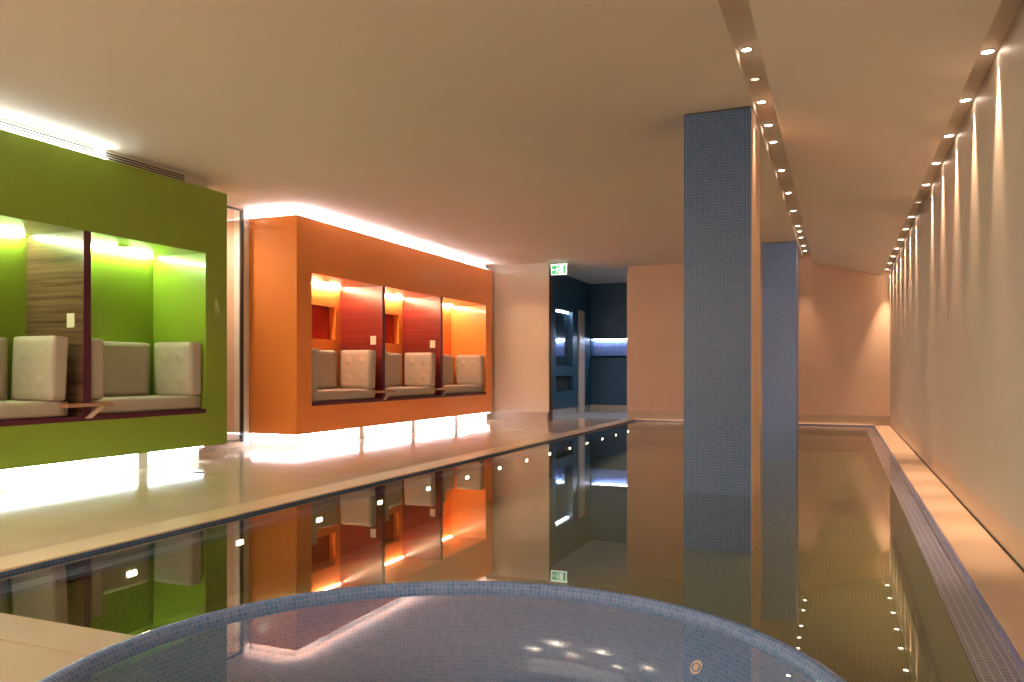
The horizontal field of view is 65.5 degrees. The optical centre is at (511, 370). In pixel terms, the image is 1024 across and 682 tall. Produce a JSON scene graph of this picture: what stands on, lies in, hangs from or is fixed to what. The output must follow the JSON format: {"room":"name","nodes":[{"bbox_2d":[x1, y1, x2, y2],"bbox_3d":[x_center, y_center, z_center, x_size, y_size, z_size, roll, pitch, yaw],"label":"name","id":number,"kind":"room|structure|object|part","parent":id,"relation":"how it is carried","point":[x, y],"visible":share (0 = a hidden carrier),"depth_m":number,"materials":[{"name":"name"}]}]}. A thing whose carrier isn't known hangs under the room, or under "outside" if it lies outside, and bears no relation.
{"room":"spa","nodes":[
{"label":"spa","id":0,"kind":"room"},
{"bbox_2d":[227,209,233,440],"bbox_3d":[-3.846,-0.527,9.237,0.650,2.855,1.350,0,0,22],"label":"wall","id":1,"kind":"structure","parent":0,"point":[230,212],"depth_m":9.62,"materials":[{"name":"paint"}]},
{"bbox_2d":[199,441,243,451],"bbox_3d":[-3.482,0.873,9.071,0.150,0.055,1.060,0,0,22],"label":"trim","id":2,"kind":"structure","parent":1,"relation":"attached to","point":[234,443],"depth_m":9.20,"materials":[{"name":"paint"}]},
{"bbox_2d":[227,206,243,441],"bbox_3d":[-3.432,-0.540,9.053,0.035,2.780,1.055,0,0,22],"label":"door","id":3,"kind":"structure","parent":1,"relation":"in","point":[241,212],"depth_m":9.52,"materials":[{"name":"grey"}]},
{"bbox_2d":[234,208,248,445],"bbox_3d":[-3.263,-0.527,9.602,0.150,2.855,0.090,0,0,22],"label":"trim","id":4,"kind":"structure","parent":1,"relation":"attached to","point":[246,211],"depth_m":9.57,"materials":[{"name":"white paint"}]},
{"bbox_2d":[0,0,802,283],"bbox_3d":[-1.103,-2.030,8.079,7.005,0.150,20.500,0,0,22],"label":"ceiling","id":5,"kind":"structure","parent":0,"point":[488,132],"depth_m":5.86,"materials":[{"name":"paint"}]},
{"bbox_2d":[550,261,566,274],"bbox_3d":[0.836,-1.833,14.156,0.310,0.245,0.057,0,0,22],"label":"exit sign","id":6,"kind":"object","parent":5,"relation":"hanging from","point":[556,269],"visible":1,"depth_m":14.13,"materials":[{"name":"white"}]},
{"bbox_2d":[723,0,810,252],"bbox_3d":[1.712,-2.065,5.487,0.175,0.070,17.850,0,0,22],"label":"ceiling recess","id":7,"kind":"structure","parent":5,"relation":"attached to","point":[738,12],"depth_m":5.84,"materials":[{"name":"paint"}]},
{"bbox_2d":[739,47,753,52],"bbox_3d":[1.480,-2.026,5.025,0.086,0.007,0.086,0,0,22],"label":"recessed light","id":8,"kind":"object","parent":7,"relation":"in","point":[744,49],"visible":1,"depth_m":5.02,"materials":[{"name":"silver metal"}]},
{"bbox_2d":[749,77,760,81],"bbox_3d":[1.690,-2.026,5.534,0.086,0.007,0.086,0,0,22],"label":"recessed light","id":9,"kind":"object","parent":7,"relation":"in","point":[753,79],"visible":1,"depth_m":5.54,"materials":[{"name":"silver metal"}]},
{"bbox_2d":[756,100,767,104],"bbox_3d":[1.884,-2.026,6.005,0.086,0.007,0.086,0,0,22],"label":"recessed light","id":10,"kind":"object","parent":7,"relation":"in","point":[759,102],"visible":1,"depth_m":6.00,"materials":[{"name":"silver metal"}]},
{"bbox_2d":[763,123,773,126],"bbox_3d":[2.116,-2.026,6.569,0.086,0.007,0.086,0,0,22],"label":"recessed light","id":11,"kind":"object","parent":7,"relation":"in","point":[768,124],"visible":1,"depth_m":6.57,"materials":[{"name":"silver metal"}]},
{"bbox_2d":[0,411,1023,681],"bbox_3d":[-0.430,0.960,7.802,8.460,0.120,20.500,0,0,22],"label":"floor","id":12,"kind":"structure","parent":0,"point":[33,516],"depth_m":6.00,"materials":[{"name":"tile"}]},
{"bbox_2d":[0,117,226,487],"bbox_3d":[-4.253,-0.527,6.203,0.910,2.855,4.830,0,0,22],"label":"seating block","id":13,"kind":"object","parent":12,"relation":"on","point":[96,242],"visible":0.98,"depth_m":6.98,"materials":[{"name":"green paint"}]},
{"bbox_2d":[0,231,23,236],"bbox_3d":[-4.482,-1.174,6.352,0.012,0.012,1.240,0,0,22],"label":"light","id":14,"kind":"object","parent":13,"relation":"attached to","point":[2,233],"depth_m":6.82,"materials":[{"name":"white"}]},
{"bbox_2d":[0,400,67,419],"bbox_3d":[-4.211,0.313,6.186,0.630,0.132,1.210,0,0,22],"label":"seat cushion","id":15,"kind":"object","parent":13,"relation":"on","point":[9,409],"visible":0.94,"depth_m":6.34,"materials":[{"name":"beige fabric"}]},
{"bbox_2d":[0,337,7,399],"bbox_3d":[-4.453,-0.019,6.280,0.215,0.530,0.903,0,0,25],"label":"cushion","id":16,"kind":"object","parent":15,"relation":"on","point":[3,341],"visible":1,"depth_m":6.63,"materials":[{"name":"beige fabric"}]},
{"bbox_2d":[11,336,67,400],"bbox_3d":[-3.939,-0.021,6.635,0.500,0.539,0.208,0,0,22],"label":"cushion","id":17,"kind":"object","parent":15,"relation":"on","point":[39,363],"visible":1,"depth_m":6.55,"materials":[{"name":"beige fabric"}]},
{"bbox_2d":[0,119,94,155],"bbox_3d":[-3.964,-1.899,6.068,0.010,0.074,1.800,0,0,22],"label":"vent grille","id":18,"kind":"object","parent":13,"relation":"attached to","point":[5,124],"depth_m":6.49,"materials":[{"name":"paint"}]},
{"bbox_2d":[0,454,136,471],"bbox_3d":[-3.674,0.762,6.668,0.015,0.012,1.290,0,0,22],"label":"light","id":19,"kind":"object","parent":13,"relation":"on","point":[106,456],"depth_m":6.60,"materials":[{"name":"white"}]},
{"bbox_2d":[67,313,74,327],"bbox_3d":[-3.749,-0.430,6.768,0.090,0.120,0.012,0,0,22],"label":"switch plate","id":20,"kind":"object","parent":13,"relation":"attached to","point":[70,316],"depth_m":6.76,"materials":[{"name":"beige plastic"}]},
{"bbox_2d":[91,246,152,257],"bbox_3d":[-3.949,-1.174,7.646,0.012,0.012,1.230,0,0,22],"label":"light","id":21,"kind":"object","parent":13,"relation":"attached to","point":[95,249],"depth_m":7.85,"materials":[{"name":"white"}]},
{"bbox_2d":[106,151,184,181],"bbox_3d":[-3.402,-1.900,7.437,0.013,0.076,0.900,0,0,22],"label":"vent grille","id":22,"kind":"object","parent":13,"relation":"attached to","point":[110,155],"depth_m":7.40,"materials":[{"name":"metal"}]},
{"bbox_2d":[91,395,200,413],"bbox_3d":[-3.659,0.313,7.524,0.630,0.132,1.295,0,0,22],"label":"seat cushion","id":23,"kind":"object","parent":13,"relation":"on","point":[122,404],"visible":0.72,"depth_m":7.42,"materials":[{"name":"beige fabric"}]},
{"bbox_2d":[91,338,102,399],"bbox_3d":[-3.805,-0.019,6.960,0.500,0.530,0.196,0,0,22],"label":"cushion","id":24,"kind":"object","parent":23,"relation":"on","point":[96,343],"visible":0.27,"depth_m":6.86,"materials":[{"name":"beige fabric"}]},
{"bbox_2d":[103,341,149,396],"bbox_3d":[-3.902,-0.019,7.619,0.215,0.530,0.988,0,0,25],"label":"cushion","id":25,"kind":"object","parent":23,"relation":"on","point":[126,365],"visible":0.48,"depth_m":7.76,"materials":[{"name":"beige fabric"}]},
{"bbox_2d":[154,342,200,395],"bbox_3d":[-3.369,-0.021,8.018,0.500,0.535,0.196,0,0,22],"label":"cushion","id":26,"kind":"object","parent":23,"relation":"on","point":[177,365],"visible":0.99,"depth_m":7.93,"materials":[{"name":"beige fabric"}]},
{"bbox_2d":[148,446,202,453],"bbox_3d":[-3.246,0.762,7.708,0.015,0.012,0.680,0,0,22],"label":"light","id":27,"kind":"object","parent":13,"relation":"on","point":[165,449],"depth_m":7.60,"materials":[{"name":"white"}]},
{"bbox_2d":[249,207,492,446],"bbox_3d":[-1.808,-0.527,12.134,0.910,2.855,5.700,0,0,22],"label":"seating block","id":28,"kind":"object","parent":12,"relation":"on","point":[319,281],"visible":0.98,"depth_m":10.82,"materials":[{"name":"orange paint"}]},
{"bbox_2d":[251,433,295,435],"bbox_3d":[-2.857,0.762,9.524,0.660,0.012,0.015,0,0,22],"label":"light","id":29,"kind":"object","parent":28,"relation":"attached to","point":[252,434],"depth_m":9.51,"materials":[{"name":"white"}]},
{"bbox_3d":[-2.773,-0.670,10.909,0.040,0.460,0.850,0,0,22],"label":"recess panel","id":30,"kind":"part","parent":28,"relation":"part of","materials":[{"name":"red paint"}]},
{"bbox_2d":[296,428,358,435],"bbox_3d":[-2.297,0.762,10.010,0.015,0.012,1.300,0,0,22],"label":"light","id":31,"kind":"object","parent":28,"relation":"on","point":[317,431],"depth_m":9.83,"materials":[{"name":"white"}]},
{"bbox_2d":[312,389,374,401],"bbox_3d":[-2.455,0.313,10.446,0.630,0.132,1.475,0,0,22],"label":"seat cushion","id":32,"kind":"object","parent":28,"relation":"on","point":[320,394],"visible":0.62,"depth_m":10.29,"materials":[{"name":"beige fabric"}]},
{"bbox_2d":[312,348,317,390],"bbox_3d":[-2.636,-0.019,9.798,0.500,0.530,0.196,0,0,22],"label":"cushion","id":33,"kind":"object","parent":32,"relation":"on","point":[314,350],"visible":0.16,"depth_m":9.70,"materials":[{"name":"beige fabric"}]},
{"bbox_2d":[317,350,337,388],"bbox_3d":[-2.698,-0.019,10.540,0.214,0.530,1.168,0,0,25],"label":"cushion","id":34,"kind":"object","parent":32,"relation":"on","point":[327,359],"visible":0.41,"depth_m":10.82,"materials":[{"name":"beige fabric"}]},
{"bbox_2d":[340,350,375,388],"bbox_3d":[-2.133,-0.021,11.018,0.500,0.539,0.208,0,0,22],"label":"cushion","id":35,"kind":"object","parent":32,"relation":"on","point":[357,367],"visible":1,"depth_m":10.94,"materials":[{"name":"beige fabric"}]},
{"bbox_2d":[370,336,375,344],"bbox_3d":[-1.944,-0.430,11.150,0.090,0.120,0.012,0,0,22],"label":"switch plate","id":36,"kind":"object","parent":28,"relation":"attached to","point":[372,338],"depth_m":11.15,"materials":[{"name":"beige plastic"}]},
{"bbox_2d":[364,422,409,427],"bbox_3d":[-1.756,0.762,11.323,0.015,0.012,1.260,0,0,22],"label":"light","id":37,"kind":"object","parent":28,"relation":"on","point":[379,424],"depth_m":11.27,"materials":[{"name":"white"}]},
{"bbox_3d":[-2.104,-0.670,12.532,0.040,0.460,0.850,0,0,22],"label":"recess panel","id":38,"kind":"part","parent":28,"relation":"part of","materials":[{"name":"red paint"}]},
{"bbox_2d":[385,386,434,396],"bbox_3d":[-1.803,0.313,12.029,0.630,0.132,1.560,0,0,22],"label":"seat cushion","id":39,"kind":"object","parent":28,"relation":"on","point":[400,391],"visible":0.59,"depth_m":11.92,"materials":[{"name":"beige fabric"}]},
{"bbox_2d":[385,351,388,387],"bbox_3d":[-2.000,-0.019,11.342,0.500,0.530,0.196,0,0,22],"label":"cushion","id":40,"kind":"object","parent":39,"relation":"on","point":[386,352],"visible":0.24,"depth_m":11.25,"materials":[{"name":"beige fabric"}]},
{"bbox_2d":[389,353,401,386],"bbox_3d":[-2.045,-0.019,12.124,0.213,0.530,1.252,0,0,24],"label":"cushion","id":41,"kind":"object","parent":39,"relation":"on","point":[395,359],"visible":0.37,"depth_m":12.46,"materials":[{"name":"beige fabric"}]},
{"bbox_2d":[404,353,435,386],"bbox_3d":[-1.465,-0.021,12.640,0.500,0.539,0.208,0,0,22],"label":"cushion","id":42,"kind":"object","parent":39,"relation":"on","point":[419,368],"visible":1,"depth_m":12.56,"materials":[{"name":"beige fabric"}]},
{"bbox_2d":[430,340,434,347],"bbox_3d":[-1.275,-0.430,12.773,0.090,0.120,0.012,0,0,22],"label":"switch plate","id":43,"kind":"object","parent":28,"relation":"attached to","point":[432,342],"depth_m":12.77,"materials":[{"name":"beige plastic"}]},
{"bbox_2d":[443,385,482,393],"bbox_3d":[-1.117,0.313,13.693,0.630,0.132,1.650,0,0,22],"label":"seat cushion","id":44,"kind":"object","parent":28,"relation":"on","point":[454,388],"visible":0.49,"depth_m":13.58,"materials":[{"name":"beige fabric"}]},
{"bbox_2d":[443,354,444,385],"bbox_3d":[-1.331,-0.019,12.965,0.500,0.530,0.196,0,0,22],"label":"cushion","id":45,"kind":"object","parent":44,"relation":"on","point":[443,354],"visible":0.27,"depth_m":12.88,"materials":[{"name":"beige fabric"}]},
{"bbox_2d":[445,355,453,384],"bbox_3d":[-1.360,-0.019,13.788,0.213,0.530,1.342,0,0,24],"label":"cushion","id":46,"kind":"object","parent":44,"relation":"on","point":[449,359],"visible":0.28,"depth_m":14.19,"materials":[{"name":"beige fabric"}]},
{"bbox_2d":[456,355,483,384],"bbox_3d":[-0.759,-0.021,14.352,0.500,0.535,0.196,0,0,22],"label":"cushion","id":47,"kind":"object","parent":44,"relation":"on","point":[469,368],"visible":1,"depth_m":14.27,"materials":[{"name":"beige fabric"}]},
{"bbox_2d":[38,580,847,681],"bbox_3d":[-0.156,1.079,1.750,1.864,0.762,1.864,0,0,22],"label":"whirlpool","id":48,"kind":"object","parent":12,"relation":"in","point":[465,630],"visible":1,"depth_m":2.41,"materials":[{"name":"tile"}]},
{"bbox_2d":[0,419,1023,681],"bbox_3d":[1.632,1.174,8.175,4.280,0.552,12.740,0,0,22],"label":"swimming pool","id":49,"kind":"object","parent":12,"relation":"in","point":[862,580],"visible":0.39,"depth_m":5.16,"materials":[{"name":"liquid"}]},
{"bbox_2d":[127,570,136,576],"bbox_3d":[-1.964,1.045,4.108,0.018,0.030,0.060,0,0,22],"label":"underwater light","id":50,"kind":"object","parent":49,"relation":"attached to","point":[130,573],"depth_m":4.10,"materials":[{"name":"beige"}]},
{"bbox_2d":[236,539,243,545],"bbox_3d":[-1.659,1.045,4.848,0.018,0.030,0.060,0,0,22],"label":"underwater light","id":51,"kind":"object","parent":49,"relation":"attached to","point":[239,542],"depth_m":4.84,"materials":[{"name":"beige"}]},
{"bbox_2d":[412,421,910,486],"bbox_3d":[1.772,0.922,8.198,4.030,0.001,12.490,0,0,22],"label":"pool water","id":52,"kind":"object","parent":49,"relation":"in","point":[813,453],"visible":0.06,"depth_m":8.48,"materials":[{"name":"liquid"}]},
{"bbox_2d":[684,106,759,553],"bbox_3d":[1.660,-0.302,6.260,0.500,3.305,0.640,0,0,22],"label":"column","id":53,"kind":"structure","parent":49,"relation":"on","point":[722,147],"depth_m":5.97,"materials":[{"name":"grey tile"}]},
{"bbox_2d":[762,241,797,431],"bbox_3d":[4.172,-0.302,12.363,0.494,3.305,0.640,0,0,22],"label":"column","id":54,"kind":"structure","parent":49,"relation":"on","point":[779,259],"depth_m":12.06,"materials":[{"name":"grey"}]},
{"bbox_2d":[493,269,547,411],"bbox_3d":[-0.578,-0.545,14.937,2.750,2.580,0.180,0,0,22],"label":"wall panel","id":55,"kind":"object","parent":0,"point":[520,298],"visible":0.29,"depth_m":14.53,"materials":[{"name":"paint"}]},
{"bbox_2d":[487,411,548,420],"bbox_3d":[-0.588,0.823,14.952,2.720,0.155,0.140,0,0,22],"label":"baseboard","id":56,"kind":"structure","parent":55,"relation":"attached to","point":[496,415],"depth_m":14.58,"materials":[{"name":"stone"}]},
{"bbox_2d":[548,269,548,411],"bbox_3d":[0.657,-0.545,14.335,0.016,2.580,0.015,0,0,22],"label":"trim","id":57,"kind":"structure","parent":55,"relation":"attached to","point":[548,269],"depth_m":14.33,"materials":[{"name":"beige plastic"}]},
{"bbox_2d":[549,269,552,420],"bbox_3d":[0.702,-0.468,14.418,0.012,2.735,0.165,0,0,22],"label":"trim","id":58,"kind":"structure","parent":55,"relation":"attached to","point":[550,275],"depth_m":14.39,"materials":[{"name":"brown"}]},
{"bbox_2d":[553,275,590,409],"bbox_3d":[1.043,-0.601,16.324,0.150,2.708,3.620,0,0,22],"label":"wall","id":59,"kind":"structure","parent":0,"point":[571,295],"depth_m":16.71,"materials":[{"name":"blue paint"}]},
{"bbox_2d":[486,263,549,271],"bbox_3d":[-0.582,-1.895,14.966,2.720,0.120,0.110,0,0,22],"label":"trim","id":60,"kind":"structure","parent":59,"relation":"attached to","point":[538,266],"depth_m":14.61,"materials":[{"name":"paint"}]},
{"bbox_2d":[556,311,567,364],"bbox_3d":[0.980,-0.665,16.236,0.010,1.090,1.030,0,0,22],"label":"wall mirror","id":61,"kind":"object","parent":59,"relation":"attached to","point":[561,318],"visible":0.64,"depth_m":16.30,"materials":[{"name":"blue mirror"}]},
{"bbox_2d":[556,377,568,389],"bbox_3d":[0.987,0.250,16.233,0.025,0.260,1.030,0,0,22],"label":"air vent","id":62,"kind":"object","parent":59,"relation":"in","point":[562,383],"visible":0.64,"depth_m":16.32,"materials":[{"name":"grey metal"}]},
{"bbox_2d":[553,405,589,416],"bbox_3d":[1.038,0.827,16.326,0.120,0.147,3.620,0,0,22],"label":"baseboard","id":63,"kind":"structure","parent":59,"relation":"attached to","point":[570,410],"depth_m":16.43,"materials":[{"name":"grey tile"}]},
{"bbox_2d":[578,310,584,412],"bbox_3d":[1.501,-0.200,17.206,0.035,2.200,0.360,0,0,22],"label":"door","id":64,"kind":"structure","parent":59,"relation":"in","point":[581,314],"depth_m":17.15,"materials":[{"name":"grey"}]},
{"bbox_2d":[591,282,626,404],"bbox_3d":[2.634,-0.601,17.680,2.000,2.708,0.300,0,0,22],"label":"wall","id":65,"kind":"structure","parent":0,"point":[608,300],"depth_m":17.72,"materials":[{"name":"blue paint"}]},
{"bbox_2d":[590,405,627,411],"bbox_3d":[2.599,0.827,17.594,2.000,0.147,0.085,0,0,22],"label":"baseboard","id":66,"kind":"structure","parent":65,"relation":"attached to","point":[616,408],"depth_m":17.73,"materials":[{"name":"stone"}]},
{"bbox_2d":[594,339,626,355],"bbox_3d":[2.724,-0.530,17.713,1.860,0.380,0.010,0,0,22],"label":"light","id":67,"kind":"object","parent":65,"relation":"attached to","point":[601,347],"depth_m":17.92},
{"bbox_2d":[627,264,889,415],"bbox_3d":[4.265,-0.545,14.044,4.535,2.580,0.120,0,0,22],"label":"wall","id":68,"kind":"structure","parent":0,"point":[844,314],"depth_m":13.59,"materials":[{"name":"paint"}]},
{"bbox_2d":[628,253,812,272],"bbox_3d":[3.693,-1.950,14.296,3.265,0.300,0.090,0,0,22],"label":"trim","id":69,"kind":"structure","parent":68,"relation":"attached to","point":[807,258],"depth_m":14.59,"materials":[{"name":"paint"}]},
{"bbox_2d":[628,411,889,424],"bbox_3d":[4.272,0.823,14.048,4.525,0.155,0.108,0,0,22],"label":"baseboard","id":70,"kind":"structure","parent":68,"relation":"attached to","point":[645,415],"depth_m":13.60,"materials":[{"name":"stone"}]},
{"bbox_2d":[748,0,1001,274],"bbox_3d":[2.283,-1.843,5.251,1.060,0.514,17.850,0,0,22],"label":"ceiling","id":71,"kind":"structure","parent":0,"point":[866,94],"depth_m":4.97,"materials":[{"name":"paint"}]},
{"bbox_2d":[884,0,1022,270],"bbox_3d":[2.851,-1.702,5.017,0.170,0.075,17.850,0,0,22],"label":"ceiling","id":72,"kind":"structure","parent":71,"relation":"attached to","point":[1007,10],"depth_m":4.81,"materials":[{"name":"paint"}]},
{"bbox_2d":[942,134,955,137],"bbox_3d":[3.089,-1.661,5.628,0.086,0.007,0.086,0,0,22],"label":"recessed light","id":73,"kind":"object","parent":72,"relation":"in","point":[946,135],"visible":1,"depth_m":5.62,"materials":[{"name":"silver metal"}]},
{"bbox_2d":[958,97,972,102],"bbox_3d":[2.784,-1.661,4.888,0.086,0.007,0.086,0,0,22],"label":"recessed light","id":74,"kind":"object","parent":72,"relation":"in","point":[963,100],"visible":0.94,"depth_m":4.88,"materials":[{"name":"silver metal"}]},
{"bbox_2d":[979,48,996,55],"bbox_3d":[2.479,-1.661,4.148,0.086,0.007,0.086,0,0,22],"label":"recessed light","id":75,"kind":"object","parent":72,"relation":"in","point":[985,52],"visible":1,"depth_m":4.14,"materials":[{"name":"silver metal"}]},
{"bbox_2d":[890,0,1023,536],"bbox_3d":[2.911,-0.477,4.938,0.100,2.445,17.750,0,0,22],"label":"wall","id":76,"kind":"structure","parent":0,"point":[957,274],"depth_m":4.87,"materials":[{"name":"paint"}]},
{"bbox_2d":[890,417,1023,568],"bbox_3d":[2.913,0.823,4.938,0.096,0.155,17.750,0,0,22],"label":"baseboard","id":77,"kind":"structure","parent":76,"relation":"attached to","point":[1005,534],"depth_m":4.89,"materials":[{"name":"stone"}]},
{"bbox_2d":[890,425,1023,572],"bbox_3d":[2.868,0.895,4.956,0.013,0.010,17.750,0,0,22],"label":"trim","id":78,"kind":"structure","parent":76,"relation":"attached to","point":[942,482],"depth_m":4.84,"materials":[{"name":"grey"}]}
]}

